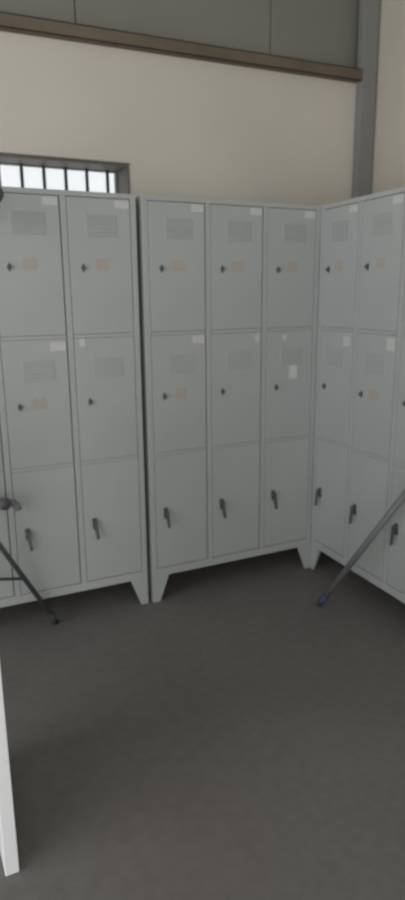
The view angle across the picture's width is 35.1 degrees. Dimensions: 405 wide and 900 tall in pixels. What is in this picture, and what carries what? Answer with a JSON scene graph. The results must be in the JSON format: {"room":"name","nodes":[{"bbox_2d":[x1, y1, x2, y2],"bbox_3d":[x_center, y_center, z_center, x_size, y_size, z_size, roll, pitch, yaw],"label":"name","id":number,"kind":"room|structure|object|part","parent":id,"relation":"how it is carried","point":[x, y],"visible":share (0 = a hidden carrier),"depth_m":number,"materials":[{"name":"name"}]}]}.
{"room":"changing room","nodes":[
{"label":"changing room","id":0,"kind":"room"},
{"bbox_2d":[0,0,359,518],"bbox_3d":[-1.422,-1.102,2.705,5.604,3.700,0.170,-7,15,-25],"label":"wall","id":1,"kind":"structure","parent":0,"point":[184,127],"depth_m":3.17,"materials":[{"name":"beige paint"}]},
{"bbox_2d":[0,152,129,193],"bbox_3d":[-1.068,-1.008,2.895,1.521,0.622,0.177,-7,15,-25],"label":"window","id":2,"kind":"structure","parent":1,"relation":"in","point":[120,170],"depth_m":3.03,"materials":[{"name":"grey metal"}]},
{"bbox_2d":[0,11,362,82],"bbox_3d":[-1.430,-1.729,2.429,5.095,0.125,0.050,-7,15,-25],"label":"steel beam","id":3,"kind":"structure","parent":1,"relation":"attached to","point":[9,22],"depth_m":3.00,"materials":[{"name":"grey metal"}]},
{"bbox_2d":[0,540,404,899],"bbox_3d":[0.110,1.467,0.122,5.604,0.120,7.350,-7,15,-25],"label":"floor","id":4,"kind":"structure","parent":0,"point":[233,734],"depth_m":2.08,"materials":[{"name":"concrete"}]},
{"bbox_2d":[0,665,19,875],"bbox_3d":[-0.574,0.429,1.645,0.035,1.200,0.438,-7,15,-25],"label":"panel","id":5,"kind":"object","parent":4,"relation":"on","point":[8,839],"visible":1,"depth_m":1.55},
{"bbox_2d":[0,186,58,624],"bbox_3d":[-0.951,-0.020,2.302,1.034,1.777,0.899,12,18,41],"label":"tripod stand","id":6,"kind":"object","parent":4,"relation":"on","point":[6,503],"visible":1,"depth_m":2.61,"materials":[{"name":"metal"}]},
{"bbox_3d":[-0.776,0.211,2.511,0.026,0.052,0.052,12,18,41],"label":"knob","id":7,"kind":"part","parent":6,"relation":"part of","materials":[{"name":"metal"}]},
{"bbox_3d":[-0.841,0.309,2.499,0.021,1.028,0.582,12,18,41],"label":"leg","id":8,"kind":"part","parent":6,"relation":"part of","materials":[{"name":"metal"}]},
{"bbox_2d":[0,186,147,607],"bbox_3d":[-0.762,-0.158,2.814,0.885,1.800,0.533,-7,15,-24],"label":"locker","id":9,"kind":"object","parent":4,"relation":"on","point":[72,454],"visible":1,"depth_m":2.64,"materials":[{"name":"grey metal"}]},
{"bbox_3d":[-0.927,-0.155,2.478,0.258,0.517,0.016,-7,15,-24],"label":"door","id":10,"kind":"part","parent":9,"relation":"part of","materials":[{"name":"metal"}]},
{"bbox_3d":[-0.921,0.372,2.605,0.258,0.536,0.016,-7,15,-24],"label":"door","id":11,"kind":"part","parent":9,"relation":"part of","materials":[{"name":"metal"}]},
{"bbox_2d":[10,210,45,234],"bbox_3d":[-0.660,-0.864,2.430,0.128,0.083,0.004,-7,15,-24],"label":"vent","id":12,"kind":"object","parent":9,"relation":"attached to","point":[17,212],"depth_m":2.43,"materials":[{"name":"grey metal"}]},
{"bbox_3d":[-0.723,0.376,2.674,0.021,0.091,0.033,-11,17,-23],"label":"handle","id":13,"kind":"part","parent":9,"relation":"part of","materials":[{"name":"metal"}]},
{"bbox_3d":[-0.672,-0.708,2.473,0.258,0.528,0.016,-7,15,-24],"label":"door","id":14,"kind":"part","parent":9,"relation":"part of","materials":[{"name":"metal"}]},
{"bbox_3d":[-0.666,-0.186,2.598,0.258,0.517,0.016,-7,15,-24],"label":"door","id":15,"kind":"part","parent":9,"relation":"part of","materials":[{"name":"metal"}]},
{"bbox_2d":[22,360,54,381],"bbox_3d":[-0.655,-0.317,2.561,0.128,0.083,0.004,-7,15,-24],"label":"vent","id":16,"kind":"object","parent":9,"relation":"attached to","point":[37,361],"depth_m":2.56,"materials":[{"name":"grey metal"}]},
{"bbox_3d":[-0.661,0.341,2.724,0.258,0.536,0.016,-7,15,-24],"label":"door","id":17,"kind":"part","parent":9,"relation":"part of","materials":[{"name":"metal"}]},
{"bbox_3d":[-0.463,0.345,2.793,0.021,0.091,0.033,-11,17,-23],"label":"handle","id":18,"kind":"part","parent":9,"relation":"part of","materials":[{"name":"metal"}]},
{"bbox_3d":[-0.411,-0.739,2.592,0.258,0.528,0.016,-7,15,-24],"label":"door","id":19,"kind":"part","parent":9,"relation":"part of","materials":[{"name":"metal"}]},
{"bbox_2d":[86,214,117,236],"bbox_3d":[-0.400,-0.895,2.549,0.128,0.083,0.004,-7,15,-25],"label":"vent","id":20,"kind":"object","parent":9,"relation":"attached to","point":[87,215],"depth_m":2.55,"materials":[{"name":"grey metal"}]},
{"bbox_3d":[-0.406,-0.217,2.717,0.258,0.517,0.016,-7,15,-24],"label":"door","id":21,"kind":"part","parent":9,"relation":"part of","materials":[{"name":"metal"}]},
{"bbox_2d":[93,356,122,377],"bbox_3d":[-0.395,-0.348,2.680,0.128,0.083,0.004,-7,15,-25],"label":"vent","id":22,"kind":"object","parent":9,"relation":"attached to","point":[117,357],"depth_m":2.68,"materials":[{"name":"grey metal"}]},
{"bbox_3d":[-0.401,0.309,2.843,0.258,0.536,0.016,-7,15,-24],"label":"door","id":23,"kind":"part","parent":9,"relation":"part of","materials":[{"name":"metal"}]},
{"bbox_3d":[-0.309,0.652,3.006,0.082,0.127,0.082,-7,15,-24],"label":"leg","id":24,"kind":"part","parent":9,"relation":"part of","materials":[{"name":"grey metal"}]},
{"bbox_2d":[135,194,320,602],"bbox_3d":[0.058,-0.255,3.186,0.885,1.800,0.533,-7,15,-25],"label":"locker","id":25,"kind":"object","parent":4,"relation":"on","point":[228,289],"visible":0.98,"depth_m":2.94,"materials":[{"name":"grey metal"}]},
{"bbox_3d":[-0.211,0.643,3.042,0.082,0.127,0.082,-7,15,-25],"label":"leg","id":26,"kind":"part","parent":25,"relation":"part of","materials":[{"name":"grey metal"}]},
{"bbox_3d":[-0.160,0.310,2.924,0.021,0.091,0.033,-11,17,-24],"label":"handle","id":27,"kind":"part","parent":25,"relation":"part of","materials":[{"name":"metal"}]},
{"bbox_3d":[-0.108,-0.774,2.723,0.258,0.528,0.016,-7,15,-25],"label":"door","id":28,"kind":"part","parent":25,"relation":"part of","materials":[{"name":"metal"}]},
{"bbox_3d":[-0.103,-0.251,2.848,0.258,0.517,0.016,-7,15,-25],"label":"door","id":29,"kind":"part","parent":25,"relation":"part of","materials":[{"name":"metal"}]},
{"bbox_2d":[165,217,192,238],"bbox_3d":[-0.097,-0.929,2.681,0.128,0.082,0.004,-7,15,-25],"label":"vent","id":30,"kind":"object","parent":25,"relation":"attached to","point":[175,227],"depth_m":2.68,"materials":[{"name":"metal"}]},
{"bbox_3d":[-0.098,0.275,2.975,0.258,0.536,0.016,-7,15,-25],"label":"door","id":31,"kind":"part","parent":25,"relation":"part of","materials":[{"name":"metal"}]},
{"bbox_2d":[168,353,194,372],"bbox_3d":[-0.092,-0.383,2.812,0.128,0.082,0.004,-7,15,-25],"label":"vent","id":32,"kind":"object","parent":25,"relation":"attached to","point":[177,362],"depth_m":2.81,"materials":[{"name":"metal"}]},
{"bbox_3d":[0.099,0.279,3.046,0.021,0.091,0.033,-11,17,-24],"label":"handle","id":33,"kind":"part","parent":25,"relation":"part of","materials":[{"name":"metal"}]},
{"bbox_3d":[0.161,0.243,3.097,0.258,0.536,0.016,-7,15,-25],"label":"door","id":34,"kind":"part","parent":25,"relation":"part of","materials":[{"name":"metal"}]},
{"bbox_3d":[0.156,-0.283,2.970,0.258,0.517,0.016,-7,15,-25],"label":"door","id":35,"kind":"part","parent":25,"relation":"part of","materials":[{"name":"metal"}]},
{"bbox_3d":[0.150,-0.806,2.845,0.258,0.528,0.016,-7,15,-25],"label":"door","id":36,"kind":"part","parent":25,"relation":"part of","materials":[{"name":"metal"}]},
{"bbox_2d":[226,350,250,368],"bbox_3d":[0.167,-0.415,2.934,0.128,0.082,0.004,-7,15,-25],"label":"vent","id":37,"kind":"object","parent":25,"relation":"attached to","point":[235,359],"depth_m":2.93,"materials":[{"name":"metal"}]},
{"bbox_2d":[226,220,251,240],"bbox_3d":[0.162,-0.961,2.803,0.128,0.082,0.004,-7,15,-25],"label":"vent","id":38,"kind":"object","parent":25,"relation":"attached to","point":[236,230],"depth_m":2.80,"materials":[{"name":"metal"}]},
{"bbox_3d":[0.358,0.247,3.168,0.021,0.091,0.033,-11,17,-24],"label":"handle","id":39,"kind":"part","parent":25,"relation":"part of","materials":[{"name":"metal"}]},
{"bbox_3d":[0.420,0.211,3.219,0.258,0.536,0.016,-7,15,-25],"label":"door","id":40,"kind":"part","parent":25,"relation":"part of","materials":[{"name":"metal"}]},
{"bbox_3d":[0.414,-0.315,3.092,0.258,0.517,0.016,-7,15,-25],"label":"door","id":41,"kind":"part","parent":25,"relation":"part of","materials":[{"name":"metal"}]},
{"bbox_2d":[280,347,302,365],"bbox_3d":[0.426,-0.446,3.055,0.128,0.082,0.004,-7,15,-25],"label":"vent","id":42,"kind":"object","parent":25,"relation":"attached to","point":[289,356],"depth_m":3.06,"materials":[{"name":"metal"}]},
{"bbox_3d":[0.409,-0.837,2.967,0.258,0.528,0.016,-7,15,-25],"label":"door","id":43,"kind":"part","parent":25,"relation":"part of","materials":[{"name":"metal"}]},
{"bbox_2d":[282,223,305,242],"bbox_3d":[0.420,-0.993,2.924,0.128,0.082,0.004,-7,15,-25],"label":"vent","id":44,"kind":"object","parent":25,"relation":"attached to","point":[291,232],"depth_m":2.92,"materials":[{"name":"metal"}]},
{"bbox_3d":[0.511,0.554,3.382,0.082,0.127,0.082,-7,15,-25],"label":"leg","id":45,"kind":"part","parent":25,"relation":"part of","materials":[{"name":"grey metal"}]},
{"bbox_2d":[310,186,404,603],"bbox_3d":[0.948,-0.186,2.863,0.533,1.800,0.885,-6,15,-22],"label":"locker","id":46,"kind":"object","parent":4,"relation":"on","point":[359,457],"visible":1,"depth_m":2.82,"materials":[{"name":"grey metal"}]},
{"bbox_3d":[0.621,0.562,3.344,0.082,0.127,0.082,-6,15,-22],"label":"leg","id":47,"kind":"part","parent":46,"relation":"part of","materials":[{"name":"grey metal"}]},
{"bbox_3d":[0.577,0.234,3.211,0.033,0.091,0.021,-6,11,-22],"label":"handle","id":48,"kind":"part","parent":46,"relation":"part of","materials":[{"name":"metal"}]},
{"bbox_3d":[0.631,0.227,3.143,0.016,0.536,0.258,-6,15,-22],"label":"door","id":49,"kind":"part","parent":46,"relation":"part of","materials":[{"name":"metal"}]},
{"bbox_3d":[0.626,-0.299,3.017,0.016,0.517,0.258,-6,15,-22],"label":"door","id":50,"kind":"part","parent":46,"relation":"part of","materials":[{"name":"metal"}]},
{"bbox_2d":[328,348,344,367],"bbox_3d":[0.619,-0.428,2.973,0.004,0.082,0.128,-6,15,-22],"label":"vent","id":51,"kind":"object","parent":46,"relation":"attached to","point":[336,356],"depth_m":2.97,"materials":[{"name":"metal"}]},
{"bbox_3d":[0.621,-0.821,2.892,0.016,0.528,0.258,-6,15,-22],"label":"door","id":52,"kind":"part","parent":46,"relation":"part of","materials":[{"name":"metal"}]},
{"bbox_2d":[332,219,349,240],"bbox_3d":[0.614,-0.975,2.842,0.004,0.082,0.128,-6,15,-22],"label":"vent","id":53,"kind":"object","parent":46,"relation":"attached to","point":[340,227],"depth_m":2.84,"materials":[{"name":"metal"}]},
{"bbox_3d":[0.691,0.295,2.954,0.033,0.091,0.021,-6,11,-22],"label":"handle","id":54,"kind":"part","parent":46,"relation":"part of","materials":[{"name":"metal"}]},
{"bbox_3d":[0.745,0.288,2.886,0.016,0.536,0.258,-6,15,-22],"label":"door","id":55,"kind":"part","parent":46,"relation":"part of","materials":[{"name":"metal"}]},
{"bbox_3d":[0.740,-0.238,2.759,0.016,0.517,0.258,-6,15,-22],"label":"door","id":56,"kind":"part","parent":46,"relation":"part of","materials":[{"name":"metal"}]},
{"bbox_2d":[365,353,385,374],"bbox_3d":[0.733,-0.368,2.716,0.004,0.082,0.128,-6,15,-22],"label":"vent","id":57,"kind":"object","parent":46,"relation":"attached to","point":[375,363],"depth_m":2.71,"materials":[{"name":"metal"}]},
{"bbox_3d":[0.735,-0.761,2.634,0.016,0.528,0.258,-6,15,-22],"label":"door","id":58,"kind":"part","parent":46,"relation":"part of","materials":[{"name":"metal"}]},
{"bbox_2d":[372,211,393,235],"bbox_3d":[0.728,-0.914,2.584,0.004,0.082,0.128,-6,15,-22],"label":"vent","id":59,"kind":"object","parent":46,"relation":"attached to","point":[382,221],"depth_m":2.58,"materials":[{"name":"metal"}]},
{"bbox_3d":[0.804,0.356,2.696,0.033,0.091,0.021,-6,11,-22],"label":"handle","id":60,"kind":"part","parent":46,"relation":"part of","materials":[{"name":"metal"}]},
{"bbox_3d":[0.859,0.349,2.628,0.016,0.536,0.258,-6,15,-22],"label":"door","id":61,"kind":"part","parent":46,"relation":"part of","materials":[{"name":"metal"}]},
{"bbox_3d":[0.854,-0.178,2.502,0.016,0.517,0.258,-6,15,-22],"label":"door","id":62,"kind":"part","parent":46,"relation":"part of","materials":[{"name":"metal"}]},
{"bbox_3d":[0.848,-0.700,2.377,0.016,0.528,0.258,-6,15,-22],"label":"door","id":63,"kind":"part","parent":46,"relation":"part of","materials":[{"name":"metal"}]},
{"bbox_2d":[316,489,404,606],"bbox_3d":[0.696,0.394,2.711,0.472,0.737,0.033,12,18,42],"label":"pole","id":64,"kind":"object","parent":4,"relation":"on","point":[324,597],"visible":1,"depth_m":2.72,"materials":[{"name":"grey metal"}]},
{"bbox_2d":[351,0,379,198],"bbox_3d":[0.911,-1.358,3.679,0.122,3.700,0.061,-7,15,-25],"label":"steel column","id":65,"kind":"structure","parent":4,"relation":"on","point":[369,10],"depth_m":3.52,"materials":[{"name":"grey metal"}]},
{"bbox_2d":[371,0,404,193],"bbox_3d":[2.259,-0.812,1.346,0.200,3.700,5.950,-7,15,-25],"label":"wall","id":66,"kind":"structure","parent":0,"point":[388,161],"depth_m":3.46,"materials":[{"name":"beige paint"}]}
]}

